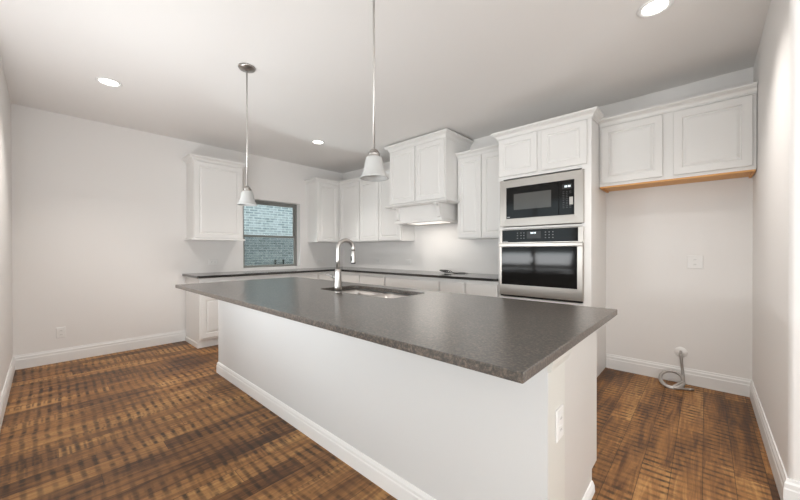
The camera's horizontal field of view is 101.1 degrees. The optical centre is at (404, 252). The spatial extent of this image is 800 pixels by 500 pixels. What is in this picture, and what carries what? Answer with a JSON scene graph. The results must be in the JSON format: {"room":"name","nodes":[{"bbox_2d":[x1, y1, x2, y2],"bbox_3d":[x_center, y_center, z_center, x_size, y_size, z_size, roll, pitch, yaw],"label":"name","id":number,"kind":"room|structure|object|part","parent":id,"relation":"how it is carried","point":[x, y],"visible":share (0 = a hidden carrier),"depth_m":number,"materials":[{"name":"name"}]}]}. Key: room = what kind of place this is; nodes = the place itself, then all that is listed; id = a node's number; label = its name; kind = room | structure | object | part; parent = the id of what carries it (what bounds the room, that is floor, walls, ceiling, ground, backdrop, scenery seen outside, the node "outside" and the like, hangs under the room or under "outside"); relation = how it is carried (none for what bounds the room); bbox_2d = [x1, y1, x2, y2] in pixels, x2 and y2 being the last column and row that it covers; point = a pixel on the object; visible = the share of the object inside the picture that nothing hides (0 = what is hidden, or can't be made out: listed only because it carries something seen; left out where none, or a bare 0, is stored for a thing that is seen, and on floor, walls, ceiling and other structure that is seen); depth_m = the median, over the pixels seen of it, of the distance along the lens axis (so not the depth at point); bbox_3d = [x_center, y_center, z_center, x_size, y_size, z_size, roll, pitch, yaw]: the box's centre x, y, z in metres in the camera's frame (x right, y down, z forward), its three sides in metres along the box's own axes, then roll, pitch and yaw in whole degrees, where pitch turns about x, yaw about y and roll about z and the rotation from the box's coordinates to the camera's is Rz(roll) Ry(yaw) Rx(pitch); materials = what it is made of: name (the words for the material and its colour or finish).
{"room":"kitchen","nodes":[
{"label":"kitchen","id":0,"kind":"room"},
{"bbox_2d":[0,56,12,396],"bbox_3d":[-3.873,-0.148,1.063,3.840,2.740,3.210,0,0,42],"label":"wall","id":1,"kind":"structure","parent":0,"point":[6,320],"depth_m":2.82,"materials":[{"name":"white paint"}]},
{"bbox_2d":[0,330,185,429],"bbox_3d":[-2.186,1.140,2.735,3.600,0.145,1.522,0,0,42],"label":"baseboard","id":2,"kind":"structure","parent":1,"relation":"attached to","point":[23,361],"depth_m":3.73,"materials":[{"name":"white paint"}]},
{"bbox_2d":[11,103,342,355],"bbox_3d":[-2.658,-0.167,5.061,0.240,2.740,4.330,0,0,42],"label":"wall","id":3,"kind":"structure","parent":0,"point":[100,251],"depth_m":3.92,"materials":[{"name":"white paint"}]},
{"bbox_2d":[56,327,65,337],"bbox_3d":[-3.792,0.886,3.637,0.008,0.118,0.076,0,0,42],"label":"outlet","id":4,"kind":"object","parent":3,"relation":"attached to","point":[60,331],"visible":1,"depth_m":3.63,"materials":[{"name":"white plastic"}]},
{"bbox_2d":[181,153,245,240],"bbox_3d":[-2.644,-0.722,4.621,0.369,1.110,0.731,0,0,42],"label":"upper cabinet","id":5,"kind":"object","parent":3,"relation":"attached to","point":[214,185],"visible":0.95,"depth_m":4.49,"materials":[{"name":"white paint"}]},
{"bbox_3d":[-2.645,-1.244,4.619,0.369,0.067,0.731,0,0,42],"label":"crown molding","id":6,"kind":"part","parent":5,"relation":"part of","materials":[{"name":"white paint"}]},
{"bbox_3d":[-2.654,-0.178,4.633,0.341,0.022,0.675,0,0,42],"label":"molding","id":7,"kind":"part","parent":5,"relation":"part of","materials":[{"name":"white paint"}]},
{"bbox_3d":[-2.544,-0.699,4.530,0.020,1.011,0.605,0,0,42],"label":"door","id":8,"kind":"part","parent":5,"relation":"part of","materials":[{"name":"white paint"}]},
{"bbox_3d":[-2.542,-0.699,4.527,0.009,0.872,0.466,0,0,42],"label":"raised panel","id":9,"kind":"part","parent":5,"relation":"part of","materials":[{"name":"white paint"}]},
{"bbox_2d":[243,200,299,270],"bbox_3d":[-2.217,-0.281,5.487,0.165,1.132,0.965,0,0,42],"label":"window","id":10,"kind":"structure","parent":3,"relation":"in","point":[294,207],"depth_m":5.61,"materials":[{"name":"grey paint"}]},
{"bbox_3d":[-2.264,-0.528,5.528,0.020,0.566,0.895,0,0,42],"label":"sash","id":11,"kind":"part","parent":10,"relation":"part of","materials":[{"name":"clear glass"}]},
{"bbox_3d":[-2.248,-0.024,5.516,0.020,0.518,0.895,0,0,42],"label":"sash","id":12,"kind":"part","parent":10,"relation":"part of","materials":[{"name":"clear glass"}]},
{"bbox_3d":[-2.198,0.265,5.472,0.115,0.040,0.965,0,0,42],"label":"sill","id":13,"kind":"part","parent":10,"relation":"part of","materials":[{"name":"white paint"}]},
{"bbox_2d":[0,0,770,173],"bbox_3d":[-0.233,-1.581,0.566,9.880,0.120,7.680,0,0,42],"label":"ceiling","id":14,"kind":"structure","parent":0,"point":[472,69],"depth_m":2.63,"materials":[{"name":"white paint"}]},
{"bbox_2d":[95,77,121,87],"bbox_3d":[-2.649,-1.523,2.953,0.184,0.008,0.184,0,0,42],"label":"recessed light","id":15,"kind":"object","parent":14,"relation":"in","point":[106,81],"visible":1,"depth_m":2.95,"materials":[{"name":"white glass"}]},
{"bbox_2d":[237,63,256,205],"bbox_3d":[-1.300,-0.960,2.720,0.153,1.136,0.153,0,0,42],"label":"pendant light","id":16,"kind":"object","parent":14,"relation":"hanging from","point":[247,197],"visible":1,"depth_m":2.71,"materials":[{"name":"white glass"}]},
{"bbox_3d":[-1.300,-1.021,2.720,0.011,0.955,0.011,0,0,-33],"label":"rod","id":17,"kind":"part","parent":16,"relation":"part of","materials":[{"name":"silver metal"}]},
{"bbox_3d":[-1.299,-0.448,2.723,0.153,0.113,0.153,0,0,42],"label":"lamp shade","id":18,"kind":"part","parent":16,"relation":"part of","materials":[{"name":"white glass"}]},
{"bbox_2d":[311,140,324,144],"bbox_3d":[-1.203,-1.532,4.587,0.184,0.008,0.184,0,0,42],"label":"recessed light","id":19,"kind":"object","parent":14,"relation":"in","point":[319,142],"visible":1,"depth_m":4.59,"materials":[{"name":"white"}]},
{"bbox_2d":[360,0,388,181],"bbox_3d":[-0.160,-0.958,1.735,0.153,1.136,0.153,0,0,42],"label":"pendant light","id":20,"kind":"object","parent":14,"relation":"hanging from","point":[374,171],"visible":1,"depth_m":1.72,"materials":[{"name":"white glass"}]},
{"bbox_3d":[-0.160,-1.019,1.734,0.011,0.955,0.011,0,0,-33],"label":"rod","id":21,"kind":"part","parent":20,"relation":"part of","materials":[{"name":"silver metal"}]},
{"bbox_3d":[-0.160,-0.446,1.737,0.153,0.113,0.153,0,0,42],"label":"lamp shade","id":22,"kind":"part","parent":20,"relation":"part of","materials":[{"name":"white glass"}]},
{"bbox_2d":[637,0,673,17],"bbox_3d":[1.564,-1.526,2.054,0.184,0.008,0.184,0,0,42],"label":"recessed light","id":23,"kind":"object","parent":14,"relation":"in","point":[652,8],"visible":1,"depth_m":2.06,"materials":[{"name":"white glass"}]},
{"bbox_2d":[0,341,780,499],"bbox_3d":[0.763,1.263,1.663,9.880,0.100,4.740,0,0,42],"label":"floor","id":24,"kind":"structure","parent":0,"point":[159,422],"depth_m":2.11,"materials":[{"name":"brown wood"}]},
{"bbox_2d":[185,275,257,348],"bbox_3d":[-2.527,0.764,4.567,0.620,0.882,0.740,0,0,42],"label":"base cabinet","id":25,"kind":"object","parent":24,"relation":"on","point":[201,311],"visible":0.38,"depth_m":4.21,"materials":[{"name":"white paint"}]},
{"bbox_3d":[-2.794,1.176,4.318,0.564,0.060,0.010,0,0,42],"label":"shoe molding","id":26,"kind":"part","parent":25,"relation":"part of","materials":[{"name":"white paint"}]},
{"bbox_3d":[-2.426,0.811,4.234,0.020,0.540,0.343,0,0,42],"label":"door","id":27,"kind":"part","parent":25,"relation":"part of","materials":[{"name":"white paint"}]},
{"bbox_3d":[-2.423,0.811,4.231,0.009,0.401,0.204,0,0,42],"label":"raised panel","id":28,"kind":"part","parent":25,"relation":"part of","materials":[{"name":"white paint"}]},
{"bbox_3d":[-2.303,0.439,4.367,0.020,0.152,0.708,0,0,42],"label":"drawer","id":29,"kind":"part","parent":25,"relation":"part of","materials":[{"name":"white paint"}]},
{"bbox_2d":[182,267,498,281],"bbox_3d":[-0.794,0.304,4.273,3.575,0.030,2.699,0,0,42],"label":"countertop","id":30,"kind":"structure","parent":25,"relation":"on","point":[435,274],"depth_m":4.60,"materials":[{"name":"black stone"}]},
{"bbox_2d":[439,270,454,272],"bbox_3d":[0.658,0.264,4.486,0.384,0.044,0.138,0,0,29],"label":"cable","id":31,"kind":"object","parent":30,"relation":"on","point":[444,271],"visible":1,"depth_m":4.51,"materials":[{"name":"grey plastic"}]},
{"bbox_2d":[258,272,316,278],"bbox_3d":[-1.945,0.760,5.190,0.600,0.882,0.961,0,0,42],"label":"base cabinet","id":32,"kind":"object","parent":24,"relation":"on","point":[313,275],"visible":0.06,"depth_m":5.02,"materials":[{"name":"white paint"}]},
{"bbox_3d":[-1.893,0.437,4.815,0.020,0.152,0.458,0,0,42],"label":"drawer","id":33,"kind":"part","parent":32,"relation":"part of","materials":[{"name":"white paint"}]},
{"bbox_3d":[-1.569,0.435,5.170,0.020,0.152,0.458,0,0,42],"label":"drawer","id":34,"kind":"part","parent":32,"relation":"part of","materials":[{"name":"white paint"}]},
{"bbox_2d":[317,271,334,280],"bbox_3d":[-1.293,0.756,5.903,0.600,0.882,0.969,0,0,42],"label":"base cabinet","id":35,"kind":"object","parent":24,"relation":"on","point":[320,275],"visible":0.04,"depth_m":5.45,"materials":[{"name":"white paint"}]},
{"bbox_3d":[-1.298,0.433,5.467,0.020,0.152,0.278,0,0,42],"label":"drawer","id":36,"kind":"part","parent":35,"relation":"part of","materials":[{"name":"white paint"}]},
{"bbox_2d":[341,271,359,282],"bbox_3d":[-0.726,0.756,5.609,0.595,0.882,0.600,0,0,42],"label":"base cabinet","id":37,"kind":"object","parent":24,"relation":"on","point":[354,277],"visible":0.02,"depth_m":5.33,"materials":[{"name":"white paint"}]},
{"bbox_2d":[360,273,385,285],"bbox_3d":[-0.295,0.758,5.215,0.569,0.882,0.600,0,0,42],"label":"base cabinet","id":38,"kind":"object","parent":24,"relation":"on","point":[365,278],"visible":0.06,"depth_m":4.98,"materials":[{"name":"white paint"}]},
{"bbox_2d":[216,289,596,499],"bbox_3d":[-0.419,0.770,2.519,3.246,0.886,0.817,0,0,42],"label":"base cabinet","id":39,"kind":"object","parent":24,"relation":"on","point":[417,427],"visible":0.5,"depth_m":1.58,"materials":[{"name":"white paint"}]},
{"bbox_3d":[-0.480,1.157,2.503,3.180,0.108,0.707,0,0,42],"label":"baseboard","id":40,"kind":"part","parent":39,"relation":"part of","materials":[{"name":"white paint"}]},
{"bbox_2d":[175,277,616,383],"bbox_3d":[-0.495,0.312,2.375,3.258,0.030,1.210,0,0,42],"label":"countertop","id":41,"kind":"structure","parent":39,"relation":"on","point":[514,340],"depth_m":1.48,"materials":[{"name":"stone"}]},
{"bbox_2d":[326,238,355,292],"bbox_3d":[-0.466,0.096,2.442,0.223,0.401,0.094,0,0,-18],"label":"faucet","id":42,"kind":"object","parent":41,"relation":"on","point":[338,282],"visible":1,"depth_m":2.41,"materials":[{"name":"silver metal"}]},
{"bbox_3d":[-0.437,0.009,2.457,0.156,0.227,0.029,0,0,-38],"label":"spout","id":43,"kind":"part","parent":42,"relation":"part of","materials":[{"name":"silver metal"}]},
{"bbox_2d":[342,289,409,297],"bbox_3d":[-0.265,0.416,2.540,0.836,0.170,0.398,0,0,42],"label":"sink","id":44,"kind":"object","parent":41,"relation":"in","point":[353,291],"visible":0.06,"depth_m":2.78,"materials":[{"name":"silver metal"}]},
{"bbox_3d":[-0.424,0.416,2.685,0.407,0.170,0.398,0,0,42],"label":"bowl","id":45,"kind":"part","parent":44,"relation":"part of","materials":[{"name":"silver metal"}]},
{"bbox_3d":[-0.107,0.417,2.395,0.407,0.170,0.398,0,0,42],"label":"bowl","id":46,"kind":"part","parent":44,"relation":"part of","materials":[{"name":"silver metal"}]},
{"bbox_3d":[0.556,0.774,1.230,0.026,0.882,0.185,0,0,42],"label":"corner post","id":47,"kind":"part","parent":39,"relation":"part of","materials":[{"name":"white paint"}]},
{"bbox_2d":[556,404,563,442],"bbox_3d":[0.583,0.640,1.231,0.008,0.118,0.076,0,0,42],"label":"outlet","id":48,"kind":"object","parent":39,"relation":"attached to","point":[560,411],"visible":1,"depth_m":1.22,"materials":[{"name":"white plastic"}]},
{"bbox_3d":[0.817,0.772,1.530,0.005,0.882,0.610,0,0,42],"label":"panel","id":49,"kind":"part","parent":39,"relation":"part of","materials":[{"name":"white paint"}]},
{"bbox_3d":[0.795,1.187,1.492,0.016,0.052,0.490,0,0,42],"label":"shoe molding","id":50,"kind":"part","parent":39,"relation":"part of","materials":[{"name":"white paint"}]},
{"bbox_2d":[385,274,439,290],"bbox_3d":[0.278,0.759,4.691,0.980,0.882,0.600,0,0,42],"label":"base cabinet","id":51,"kind":"object","parent":24,"relation":"on","point":[413,282],"visible":0.05,"depth_m":4.43,"materials":[{"name":"white paint"}]},
{"bbox_2d":[440,278,465,293],"bbox_3d":[0.778,0.760,4.234,0.370,0.882,0.600,0,0,42],"label":"base cabinet","id":52,"kind":"object","parent":24,"relation":"on","point":[446,285],"visible":0.07,"depth_m":4.00,"materials":[{"name":"white paint"}]},
{"bbox_2d":[466,280,498,296],"bbox_3d":[1.068,0.761,3.968,0.414,0.882,0.600,0,0,42],"label":"base cabinet","id":53,"kind":"object","parent":24,"relation":"on","point":[473,287],"visible":0.09,"depth_m":3.73,"materials":[{"name":"white paint"}]},
{"bbox_2d":[491,106,605,376],"bbox_3d":[1.552,-0.046,3.507,1.030,2.498,0.661,0,0,42],"label":"tall cabinet","id":54,"kind":"object","parent":24,"relation":"on","point":[568,142],"visible":0.48,"depth_m":3.19,"materials":[{"name":"white paint"}]},
{"bbox_3d":[1.183,-1.016,3.455,0.271,0.262,0.009,0,0,42],"label":"raised panel","id":55,"kind":"part","parent":54,"relation":"part of","materials":[{"name":"white paint"}]},
{"bbox_3d":[1.186,-1.016,3.457,0.410,0.401,0.020,0,0,42],"label":"door","id":56,"kind":"part","parent":54,"relation":"part of","materials":[{"name":"white paint"}]},
{"bbox_2d":[499,226,583,302],"bbox_3d":[1.511,0.113,3.488,0.825,0.710,0.588,0,0,42],"label":"wall oven","id":57,"kind":"object","parent":54,"relation":"in","point":[536,263],"visible":0.99,"depth_m":3.26,"materials":[{"name":"silver metal"}]},
{"bbox_3d":[1.329,0.143,3.306,0.746,0.398,0.008,0,0,42],"label":"door glass","id":58,"kind":"part","parent":57,"relation":"part of","materials":[{"name":"black glass"}]},
{"bbox_3d":[1.336,-0.171,3.307,0.749,0.130,0.002,0,0,42],"label":"panel glass","id":59,"kind":"part","parent":57,"relation":"part of","materials":[{"name":"black glass"}]},
{"bbox_3d":[1.349,-0.169,3.311,0.824,0.146,0.022,0,0,42],"label":"control panel","id":60,"kind":"part","parent":57,"relation":"part of","materials":[{"name":"silver metal"}]},
{"bbox_2d":[500,169,583,226],"bbox_3d":[1.517,-0.521,3.493,0.826,0.494,0.527,0,0,42],"label":"microwave","id":61,"kind":"object","parent":54,"relation":"in","point":[556,198],"visible":0.98,"depth_m":3.27,"materials":[{"name":"silver metal"}]},
{"bbox_3d":[1.295,-0.522,3.355,0.532,0.329,0.020,0,0,42],"label":"door","id":62,"kind":"part","parent":61,"relation":"part of","materials":[{"name":"black glass"}]},
{"bbox_2d":[518,223,581,226],"bbox_3d":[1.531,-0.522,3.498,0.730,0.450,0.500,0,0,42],"label":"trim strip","id":63,"kind":"object","parent":61,"relation":"in","point":[519,224],"depth_m":3.38,"materials":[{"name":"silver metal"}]},
{"bbox_3d":[1.543,-0.521,3.129,0.134,0.329,0.020,0,0,42],"label":"control panel","id":64,"kind":"part","parent":61,"relation":"part of","materials":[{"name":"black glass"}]},
{"bbox_3d":[1.415,-1.259,3.355,1.030,0.070,0.262,0,0,42],"label":"crown molding","id":65,"kind":"part","parent":54,"relation":"part of","materials":[{"name":"white paint"}]},
{"bbox_3d":[1.521,-1.016,3.151,0.410,0.401,0.020,0,0,42],"label":"door","id":66,"kind":"part","parent":54,"relation":"part of","materials":[{"name":"white paint"}]},
{"bbox_3d":[1.518,-1.016,3.148,0.271,0.262,0.009,0,0,42],"label":"raised panel","id":67,"kind":"part","parent":54,"relation":"part of","materials":[{"name":"white paint"}]},
{"bbox_2d":[343,67,752,379],"bbox_3d":[0.891,-0.171,4.654,5.547,2.740,0.140,0,0,42],"label":"wall","id":68,"kind":"structure","parent":0,"point":[662,305],"depth_m":3.09,"materials":[{"name":"white paint"}]},
{"bbox_2d":[304,177,363,242],"bbox_3d":[-1.162,-0.732,5.858,0.887,1.106,0.847,0,0,42],"label":"upper cabinet","id":69,"kind":"object","parent":68,"relation":"attached to","point":[333,207],"visible":0.89,"depth_m":5.80,"materials":[{"name":"white paint"}]},
{"bbox_3d":[-1.349,-0.701,5.832,0.009,0.882,0.271,0,0,42],"label":"raised panel","id":70,"kind":"part","parent":69,"relation":"part of","materials":[{"name":"white paint"}]},
{"bbox_3d":[-1.352,-0.701,5.834,0.020,1.021,0.410,0,0,42],"label":"door","id":71,"kind":"part","parent":69,"relation":"part of","materials":[{"name":"white paint"}]},
{"bbox_3d":[-1.268,-1.251,5.741,0.887,0.067,0.536,0,0,42],"label":"crown molding","id":72,"kind":"part","parent":69,"relation":"part of","materials":[{"name":"white paint"}]},
{"bbox_3d":[-0.964,-0.702,5.812,0.376,0.882,0.009,0,0,42],"label":"raised panel","id":73,"kind":"part","parent":69,"relation":"part of","materials":[{"name":"white paint"}]},
{"bbox_3d":[-0.961,-0.702,5.815,0.515,1.021,0.020,0,0,42],"label":"door","id":74,"kind":"part","parent":69,"relation":"part of","materials":[{"name":"white paint"}]},
{"bbox_2d":[357,169,414,241],"bbox_3d":[-0.315,-0.731,5.408,0.968,1.106,0.369,0,0,42],"label":"upper cabinet","id":75,"kind":"object","parent":68,"relation":"attached to","point":[377,223],"visible":0.66,"depth_m":5.31,"materials":[{"name":"white paint"}]},
{"bbox_3d":[-0.585,-0.701,5.471,0.464,1.021,0.020,0,0,42],"label":"door","id":76,"kind":"part","parent":75,"relation":"part of","materials":[{"name":"white paint"}]},
{"bbox_3d":[-0.587,-0.701,5.468,0.325,0.882,0.009,0,0,42],"label":"raised panel","id":77,"kind":"part","parent":75,"relation":"part of","materials":[{"name":"white paint"}]},
{"bbox_3d":[-0.421,-1.250,5.291,0.968,0.067,0.058,0,0,42],"label":"crown molding","id":78,"kind":"part","parent":75,"relation":"part of","materials":[{"name":"white paint"}]},
{"bbox_3d":[-0.234,-0.700,5.145,0.335,0.882,0.009,0,0,42],"label":"raised panel","id":79,"kind":"part","parent":75,"relation":"part of","materials":[{"name":"white paint"}]},
{"bbox_3d":[-0.232,-0.700,5.148,0.474,1.021,0.020,0,0,42],"label":"door","id":80,"kind":"part","parent":75,"relation":"part of","materials":[{"name":"white paint"}]},
{"bbox_2d":[384,128,473,225],"bbox_3d":[0.328,-0.961,4.630,1.099,1.114,0.647,0,0,42],"label":"range hood","id":81,"kind":"object","parent":68,"relation":"attached to","point":[423,169],"visible":0.92,"depth_m":4.34,"materials":[{"name":"white paint"}]},
{"bbox_3d":[-0.032,-1.056,4.598,0.467,0.743,0.020,0,0,42],"label":"door","id":82,"kind":"part","parent":81,"relation":"part of","materials":[{"name":"white paint"}]},
{"bbox_3d":[-0.035,-1.056,4.595,0.328,0.604,0.009,0,0,42],"label":"raised panel","id":83,"kind":"part","parent":81,"relation":"part of","materials":[{"name":"white paint"}]},
{"bbox_3d":[0.328,-1.477,4.630,1.099,0.082,0.643,0,0,42],"label":"crown molding","id":84,"kind":"part","parent":81,"relation":"part of","materials":[{"name":"white paint"}]},
{"bbox_3d":[0.325,-1.055,4.266,0.329,0.604,0.009,0,0,42],"label":"raised panel","id":85,"kind":"part","parent":81,"relation":"part of","materials":[{"name":"white paint"}]},
{"bbox_2d":[411,221,449,224],"bbox_3d":[0.327,-0.410,4.613,0.570,0.003,0.280,0,0,42],"label":"lamp","id":86,"kind":"object","parent":81,"relation":"on","point":[436,222],"depth_m":4.66,"materials":[{"name":"white"}]},
{"bbox_3d":[0.328,-1.055,4.269,0.468,0.743,0.020,0,0,42],"label":"door","id":87,"kind":"part","parent":81,"relation":"part of","materials":[{"name":"white paint"}]},
{"bbox_2d":[455,143,498,239],"bbox_3d":[1.047,-0.728,4.163,0.714,1.106,0.369,0,0,42],"label":"upper cabinet","id":88,"kind":"object","parent":68,"relation":"attached to","point":[478,168],"visible":0.67,"depth_m":4.08,"materials":[{"name":"white paint"}]},
{"bbox_3d":[0.825,-0.697,4.178,0.195,0.882,0.009,0,0,42],"label":"raised panel","id":89,"kind":"part","parent":88,"relation":"part of","materials":[{"name":"white paint"}]},
{"bbox_3d":[0.827,-0.697,4.180,0.334,1.021,0.020,0,0,42],"label":"door","id":90,"kind":"part","parent":88,"relation":"part of","materials":[{"name":"white paint"}]},
{"bbox_3d":[0.941,-1.247,4.046,0.714,0.067,0.058,0,0,42],"label":"crown molding","id":91,"kind":"part","parent":88,"relation":"part of","materials":[{"name":"white paint"}]},
{"bbox_3d":[1.085,-0.696,3.944,0.346,1.021,0.020,0,0,42],"label":"door","id":92,"kind":"part","parent":88,"relation":"part of","materials":[{"name":"white paint"}]},
{"bbox_3d":[1.083,-0.696,3.942,0.207,0.882,0.009,0,0,42],"label":"raised panel","id":93,"kind":"part","parent":88,"relation":"part of","materials":[{"name":"white paint"}]},
{"bbox_2d":[658,347,693,390],"bbox_3d":[2.445,1.043,2.982,0.236,0.338,0.234,0,0,26],"label":"hose","id":94,"kind":"object","parent":68,"relation":"attached to","point":[681,352],"visible":1,"depth_m":2.99,"materials":[{"name":"white plastic"}]},
{"bbox_2d":[599,81,757,192],"bbox_3d":[2.374,-0.947,2.948,1.050,0.660,0.369,0,0,42],"label":"upper cabinet","id":95,"kind":"object","parent":68,"relation":"attached to","point":[712,136],"visible":0.99,"depth_m":2.78,"materials":[{"name":"white paint"}]},
{"bbox_3d":[2.080,-0.931,3.029,0.329,0.400,0.009,0,0,42],"label":"raised panel","id":96,"kind":"part","parent":95,"relation":"part of","materials":[{"name":"white paint"}]},
{"bbox_3d":[2.082,-0.931,3.031,0.468,0.539,0.020,0,0,42],"label":"door","id":97,"kind":"part","parent":95,"relation":"part of","materials":[{"name":"white paint"}]},
{"bbox_3d":[2.395,-0.627,2.971,1.042,0.018,0.305,0,0,42],"label":"underside panel","id":98,"kind":"part","parent":95,"relation":"part of","materials":[{"name":"brown wood"}]},
{"bbox_3d":[2.269,-1.243,2.832,1.050,0.067,0.058,0,0,42],"label":"crown molding","id":99,"kind":"part","parent":95,"relation":"part of","materials":[{"name":"white paint"}]},
{"bbox_3d":[2.479,-0.930,2.664,0.331,0.400,0.009,0,0,42],"label":"raised panel","id":100,"kind":"part","parent":95,"relation":"part of","materials":[{"name":"white paint"}]},
{"bbox_3d":[2.481,-0.930,2.667,0.470,0.539,0.020,0,0,42],"label":"door","id":101,"kind":"part","parent":95,"relation":"part of","materials":[{"name":"white paint"}]},
{"bbox_2d":[687,255,702,268],"bbox_3d":[2.623,0.087,2.971,0.112,0.122,0.008,0,0,42],"label":"outlet","id":102,"kind":"object","parent":68,"relation":"attached to","point":[693,261],"visible":1,"depth_m":2.97,"materials":[{"name":"white plastic"}]},
{"bbox_2d":[752,0,799,481],"bbox_3d":[3.909,-0.158,0.812,4.093,2.740,1.740,0,0,42],"label":"wall","id":103,"kind":"structure","parent":0,"point":[776,68],"depth_m":1.75,"materials":[{"name":"white paint"}]},
{"bbox_2d":[606,353,799,499],"bbox_3d":[3.417,1.138,1.163,5.007,0.145,1.616,0,0,42],"label":"baseboard","id":104,"kind":"structure","parent":103,"relation":"attached to","point":[788,489],"depth_m":2.81,"materials":[{"name":"white paint"}]},
{"bbox_3d":[-1.253,1.524,-0.245,23.000,0.100,22.000,0,0,42],"label":"ground","id":105,"kind":"structure","parent":0,"visible":0},
{"bbox_2d":[244,204,292,264],"bbox_3d":[-3.723,-0.381,7.422,0.200,3.650,12.000,0,0,42],"label":"wall","id":106,"kind":"structure","parent":105,"relation":"on","point":[259,219],"depth_m":7.80,"materials":[{"name":"brick"}]}
]}

